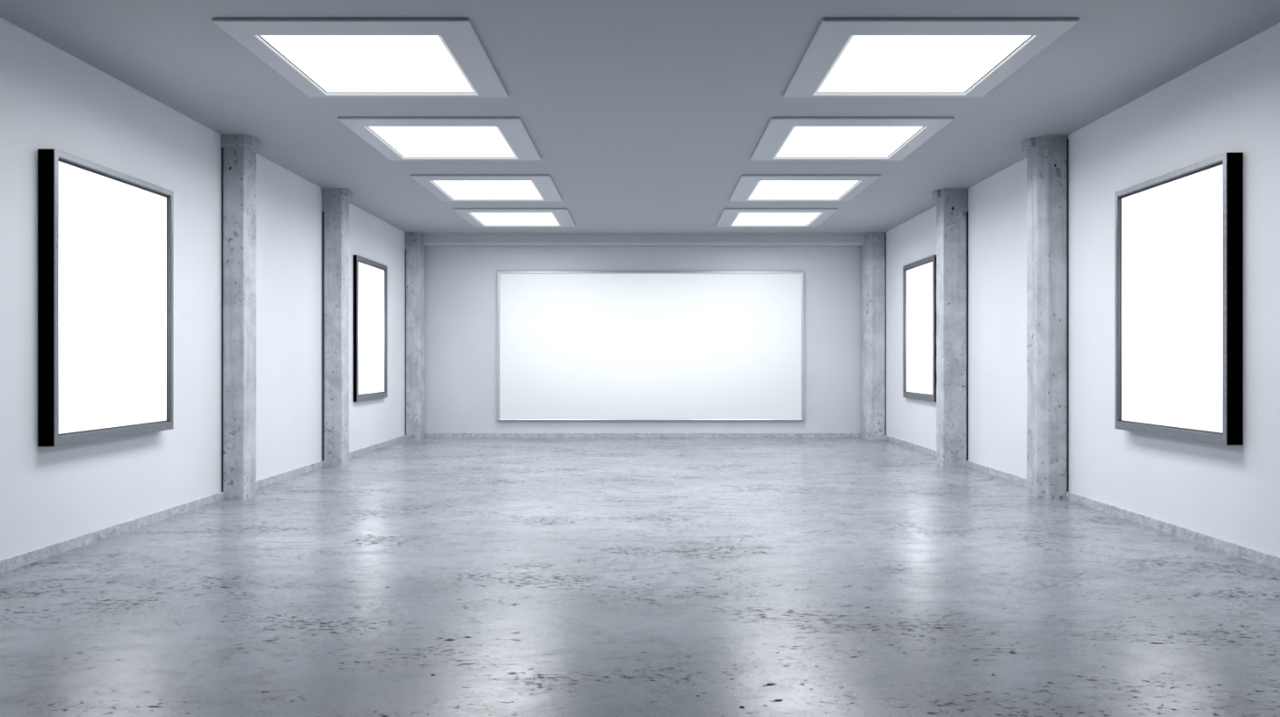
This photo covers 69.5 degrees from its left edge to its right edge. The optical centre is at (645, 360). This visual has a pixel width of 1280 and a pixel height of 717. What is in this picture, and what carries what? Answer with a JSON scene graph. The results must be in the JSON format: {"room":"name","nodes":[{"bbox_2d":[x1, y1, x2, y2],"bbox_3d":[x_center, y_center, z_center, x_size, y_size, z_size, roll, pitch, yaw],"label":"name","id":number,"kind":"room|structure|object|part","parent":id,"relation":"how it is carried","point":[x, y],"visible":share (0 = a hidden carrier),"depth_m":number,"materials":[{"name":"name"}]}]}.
{"room":"art gallery","nodes":[
{"label":"art gallery","id":0,"kind":"room"},
{"bbox_2d":[0,17,405,560],"bbox_3d":[-4.385,-0.432,6.875,0.250,3.665,19.750,0,0,0],"label":"wall","id":1,"kind":"structure","parent":0,"point":[50,98],"depth_m":8.16,"materials":[{"name":"paint"}]},
{"bbox_2d":[37,148,173,446],"bbox_3d":[-4.201,-0.439,7.285,0.118,2.087,1.630,0,0,0],"label":"picture frame","id":2,"kind":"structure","parent":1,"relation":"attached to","point":[105,235],"depth_m":7.08,"materials":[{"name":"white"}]},
{"bbox_3d":[-4.205,-0.439,7.285,0.110,2.087,1.630,0,0,0],"label":"casing","id":3,"kind":"part","parent":2,"relation":"part of","materials":[{"name":"black"}]},
{"bbox_2d":[0,435,406,573],"bbox_3d":[-4.249,1.361,6.875,0.022,0.078,19.750,0,0,0],"label":"baseboard","id":4,"kind":"structure","parent":1,"relation":"attached to","point":[26,558],"depth_m":7.70,"materials":[{"name":"stone"}]},
{"bbox_2d":[353,254,387,401],"bbox_3d":[-4.231,-0.465,14.230,0.058,2.140,1.580,0,0,0],"label":"picture frame","id":5,"kind":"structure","parent":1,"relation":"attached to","point":[370,277],"depth_m":14.15,"materials":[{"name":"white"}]},
{"bbox_3d":[-4.235,-0.465,14.230,0.050,2.140,1.580,0,0,0],"label":"casing","id":6,"kind":"part","parent":5,"relation":"part of","materials":[{"name":"black"}]},
{"bbox_3d":[-4.244,-0.476,14.230,0.024,1.981,1.444,0,0,0],"label":"panel","id":7,"kind":"part","parent":5,"relation":"part of","materials":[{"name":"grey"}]},
{"bbox_2d":[0,437,1279,716],"bbox_3d":[-0.005,1.525,6.875,9.010,0.250,20.250,0,0,0],"label":"floor","id":8,"kind":"structure","parent":0,"point":[425,577],"depth_m":5.47,"materials":[{"name":"concrete"}]},
{"bbox_2d":[221,134,260,500],"bbox_3d":[-4.112,-0.432,9.425,0.289,3.665,0.346,0,0,0],"label":"concrete column","id":9,"kind":"structure","parent":8,"relation":"on","point":[238,151],"depth_m":9.27,"materials":[{"name":"grey concrete"}]},
{"bbox_2d":[321,188,352,466],"bbox_3d":[-4.096,-0.432,12.301,0.320,3.665,0.347,0,0,0],"label":"concrete column","id":10,"kind":"structure","parent":8,"relation":"on","point":[335,214],"depth_m":12.15,"materials":[{"name":"grey concrete"}]},
{"bbox_2d":[405,232,424,439],"bbox_3d":[-4.125,-0.432,16.513,0.261,3.665,0.381,0,0,0],"label":"concrete column","id":11,"kind":"structure","parent":8,"relation":"on","point":[414,249],"depth_m":16.33,"materials":[{"name":"grey concrete"}]},
{"bbox_2d":[861,232,886,439],"bbox_3d":[4.074,-0.432,16.512,0.344,3.665,0.381,0,0,0],"label":"concrete column","id":12,"kind":"structure","parent":8,"relation":"on","point":[874,249],"depth_m":16.33,"materials":[{"name":"grey concrete"}]},
{"bbox_2d":[932,189,967,466],"bbox_3d":[4.061,-0.432,12.323,0.371,3.665,0.321,0,0,0],"label":"concrete column","id":13,"kind":"structure","parent":8,"relation":"on","point":[951,204],"depth_m":12.17,"materials":[{"name":"grey concrete"}]},
{"bbox_2d":[1022,135,1068,499],"bbox_3d":[4.079,-0.432,9.443,0.334,3.665,0.342,0,0,0],"label":"concrete column","id":14,"kind":"structure","parent":8,"relation":"on","point":[1047,156],"depth_m":9.29,"materials":[{"name":"grey concrete"}]},
{"bbox_2d":[0,0,1279,233],"bbox_3d":[-0.005,-2.390,6.875,9.010,0.250,20.250,0,0,0],"label":"ceiling","id":15,"kind":"structure","parent":0,"point":[643,116],"depth_m":7.81,"materials":[{"name":"paint"}]},
{"bbox_2d":[211,18,508,97],"bbox_3d":[-2.020,-2.252,6.985,1.700,0.024,1.770,0,0,0],"label":"recessed light","id":16,"kind":"object","parent":15,"relation":"in","point":[320,57],"visible":1,"depth_m":6.79,"materials":[{"name":"grey plastic"}]},
{"bbox_2d":[260,35,473,92],"bbox_3d":[-2.062,-2.261,7.085,1.239,0.004,1.384,0,0,0],"label":"diffuser","id":17,"kind":"object","parent":16,"relation":"attached to","point":[330,63],"depth_m":6.99,"materials":[{"name":"white plastic"}]},
{"bbox_2d":[337,116,541,160],"bbox_3d":[-2.020,-2.252,9.465,1.700,0.024,1.770,0,0,0],"label":"recessed light","id":18,"kind":"object","parent":15,"relation":"in","point":[396,138],"visible":1,"depth_m":9.32,"materials":[{"name":"grey plastic"}]},
{"bbox_2d":[368,126,515,157],"bbox_3d":[-2.062,-2.261,9.565,1.239,0.004,1.384,0,0,0],"label":"diffuser","id":19,"kind":"object","parent":18,"relation":"attached to","point":[403,141],"depth_m":9.51,"materials":[{"name":"white plastic"}]},
{"bbox_2d":[410,174,562,201],"bbox_3d":[-2.020,-2.252,12.135,1.700,0.024,1.770,0,0,0],"label":"recessed light","id":20,"kind":"object","parent":15,"relation":"in","point":[445,187],"visible":1,"depth_m":11.98,"materials":[{"name":"grey plastic"}]},
{"bbox_2d":[433,181,542,199],"bbox_3d":[-2.062,-2.261,12.235,1.239,0.004,1.384,0,0,0],"label":"diffuser","id":21,"kind":"object","parent":20,"relation":"attached to","point":[452,190],"depth_m":12.26,"materials":[{"name":"white plastic"}]},
{"bbox_2d":[452,208,575,226],"bbox_3d":[-2.020,-2.252,14.625,1.700,0.024,1.770,0,0,0],"label":"recessed light","id":22,"kind":"object","parent":15,"relation":"in","point":[477,217],"visible":1,"depth_m":14.51,"materials":[{"name":"grey plastic"}]},
{"bbox_2d":[471,212,559,225],"bbox_3d":[-2.062,-2.261,14.725,1.239,0.004,1.384,0,0,0],"label":"diffuser","id":23,"kind":"object","parent":22,"relation":"attached to","point":[481,218],"depth_m":14.69,"materials":[{"name":"white plastic"}]},
{"bbox_2d":[715,208,838,226],"bbox_3d":[2.020,-2.252,14.625,1.700,0.024,1.770,0,0,0],"label":"recessed light","id":24,"kind":"object","parent":15,"relation":"in","point":[730,217],"visible":1,"depth_m":14.51,"materials":[{"name":"grey plastic"}]},
{"bbox_2d":[732,212,820,225],"bbox_3d":[2.062,-2.261,14.725,1.239,0.004,1.384,0,0,0],"label":"diffuser","id":25,"kind":"object","parent":24,"relation":"attached to","point":[740,218],"depth_m":14.69,"materials":[{"name":"white plastic"}]},
{"bbox_2d":[728,174,880,201],"bbox_3d":[2.020,-2.252,12.135,1.700,0.024,1.770,0,0,0],"label":"recessed light","id":26,"kind":"object","parent":15,"relation":"in","point":[749,187],"visible":1,"depth_m":11.98,"materials":[{"name":"grey plastic"}]},
{"bbox_2d":[749,181,858,199],"bbox_3d":[2.062,-2.261,12.235,1.239,0.004,1.384,0,0,0],"label":"diffuser","id":27,"kind":"object","parent":26,"relation":"attached to","point":[762,190],"depth_m":12.26,"materials":[{"name":"white plastic"}]},
{"bbox_2d":[749,116,953,160],"bbox_3d":[2.020,-2.252,9.465,1.700,0.024,1.770,0,0,0],"label":"recessed light","id":28,"kind":"object","parent":15,"relation":"in","point":[784,138],"visible":1,"depth_m":9.32,"materials":[{"name":"grey plastic"}]},
{"bbox_2d":[776,126,923,157],"bbox_3d":[2.062,-2.261,9.565,1.239,0.004,1.384,0,0,0],"label":"diffuser","id":29,"kind":"object","parent":28,"relation":"attached to","point":[800,141],"depth_m":9.51,"materials":[{"name":"white plastic"}]},
{"bbox_2d":[783,18,1079,97],"bbox_3d":[2.020,-2.252,6.985,1.700,0.024,1.770,0,0,0],"label":"recessed light","id":30,"kind":"object","parent":15,"relation":"in","point":[844,57],"visible":1,"depth_m":6.79,"materials":[{"name":"grey plastic"}]},
{"bbox_2d":[817,35,1031,92],"bbox_3d":[2.062,-2.261,7.085,1.239,0.004,1.384,0,0,0],"label":"diffuser","id":31,"kind":"object","parent":30,"relation":"attached to","point":[866,63],"depth_m":6.99,"materials":[{"name":"white plastic"}]},
{"bbox_2d":[424,247,861,437],"bbox_3d":[-0.005,-0.432,16.875,9.010,3.665,0.250,0,0,0],"label":"wall","id":32,"kind":"structure","parent":0,"point":[461,282],"depth_m":16.75,"materials":[{"name":"paint"}]},
{"bbox_2d":[425,433,860,437],"bbox_3d":[-0.045,1.361,16.738,7.890,0.078,0.025,0,0,0],"label":"baseboard","id":33,"kind":"structure","parent":32,"relation":"attached to","point":[427,435],"depth_m":16.72,"materials":[{"name":"stone"}]},
{"bbox_2d":[421,233,865,247],"bbox_3d":[-0.046,-2.163,16.605,7.901,0.205,0.290,0,0,0],"label":"ceiling beam","id":34,"kind":"structure","parent":32,"relation":"attached to","point":[428,240],"depth_m":16.46,"materials":[{"name":"paint"}]},
{"bbox_2d":[496,270,804,421],"bbox_3d":[0.090,-0.263,16.712,5.570,2.715,0.074,0,0,0],"label":"projection screen","id":35,"kind":"object","parent":32,"relation":"attached to","point":[572,345],"visible":1,"depth_m":16.70,"materials":[{"name":"white fabric"}]},
{"bbox_2d":[885,22,1279,557],"bbox_3d":[4.375,-0.432,6.875,0.250,3.665,19.750,0,0,0],"label":"wall","id":36,"kind":"structure","parent":0,"point":[1230,102],"depth_m":8.31,"materials":[{"name":"paint"}]},
{"bbox_2d":[902,254,936,401],"bbox_3d":[4.221,-0.465,14.230,0.058,2.140,1.620,0,0,0],"label":"picture frame","id":37,"kind":"object","parent":36,"relation":"attached to","point":[919,277],"visible":1,"depth_m":14.25,"materials":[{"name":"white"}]},
{"bbox_3d":[4.225,-0.465,14.230,0.050,2.140,1.620,0,0,0],"label":"casing","id":38,"kind":"part","parent":37,"relation":"part of","materials":[{"name":"black"}]},
{"bbox_2d":[884,435,1279,570],"bbox_3d":[4.239,1.361,6.875,0.022,0.078,19.750,0,0,0],"label":"baseboard","id":39,"kind":"structure","parent":36,"relation":"attached to","point":[1271,561],"depth_m":7.73,"materials":[{"name":"stone"}]},
{"bbox_2d":[1114,152,1243,445],"bbox_3d":[4.191,-0.438,7.350,0.118,2.085,1.560,0,0,0],"label":"picture frame","id":40,"kind":"object","parent":36,"relation":"attached to","point":[1179,233],"visible":1,"depth_m":7.17,"materials":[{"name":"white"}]},
{"bbox_3d":[4.195,-0.438,7.350,0.110,2.085,1.560,0,0,0],"label":"casing","id":41,"kind":"part","parent":40,"relation":"part of","materials":[{"name":"black"}]}
]}

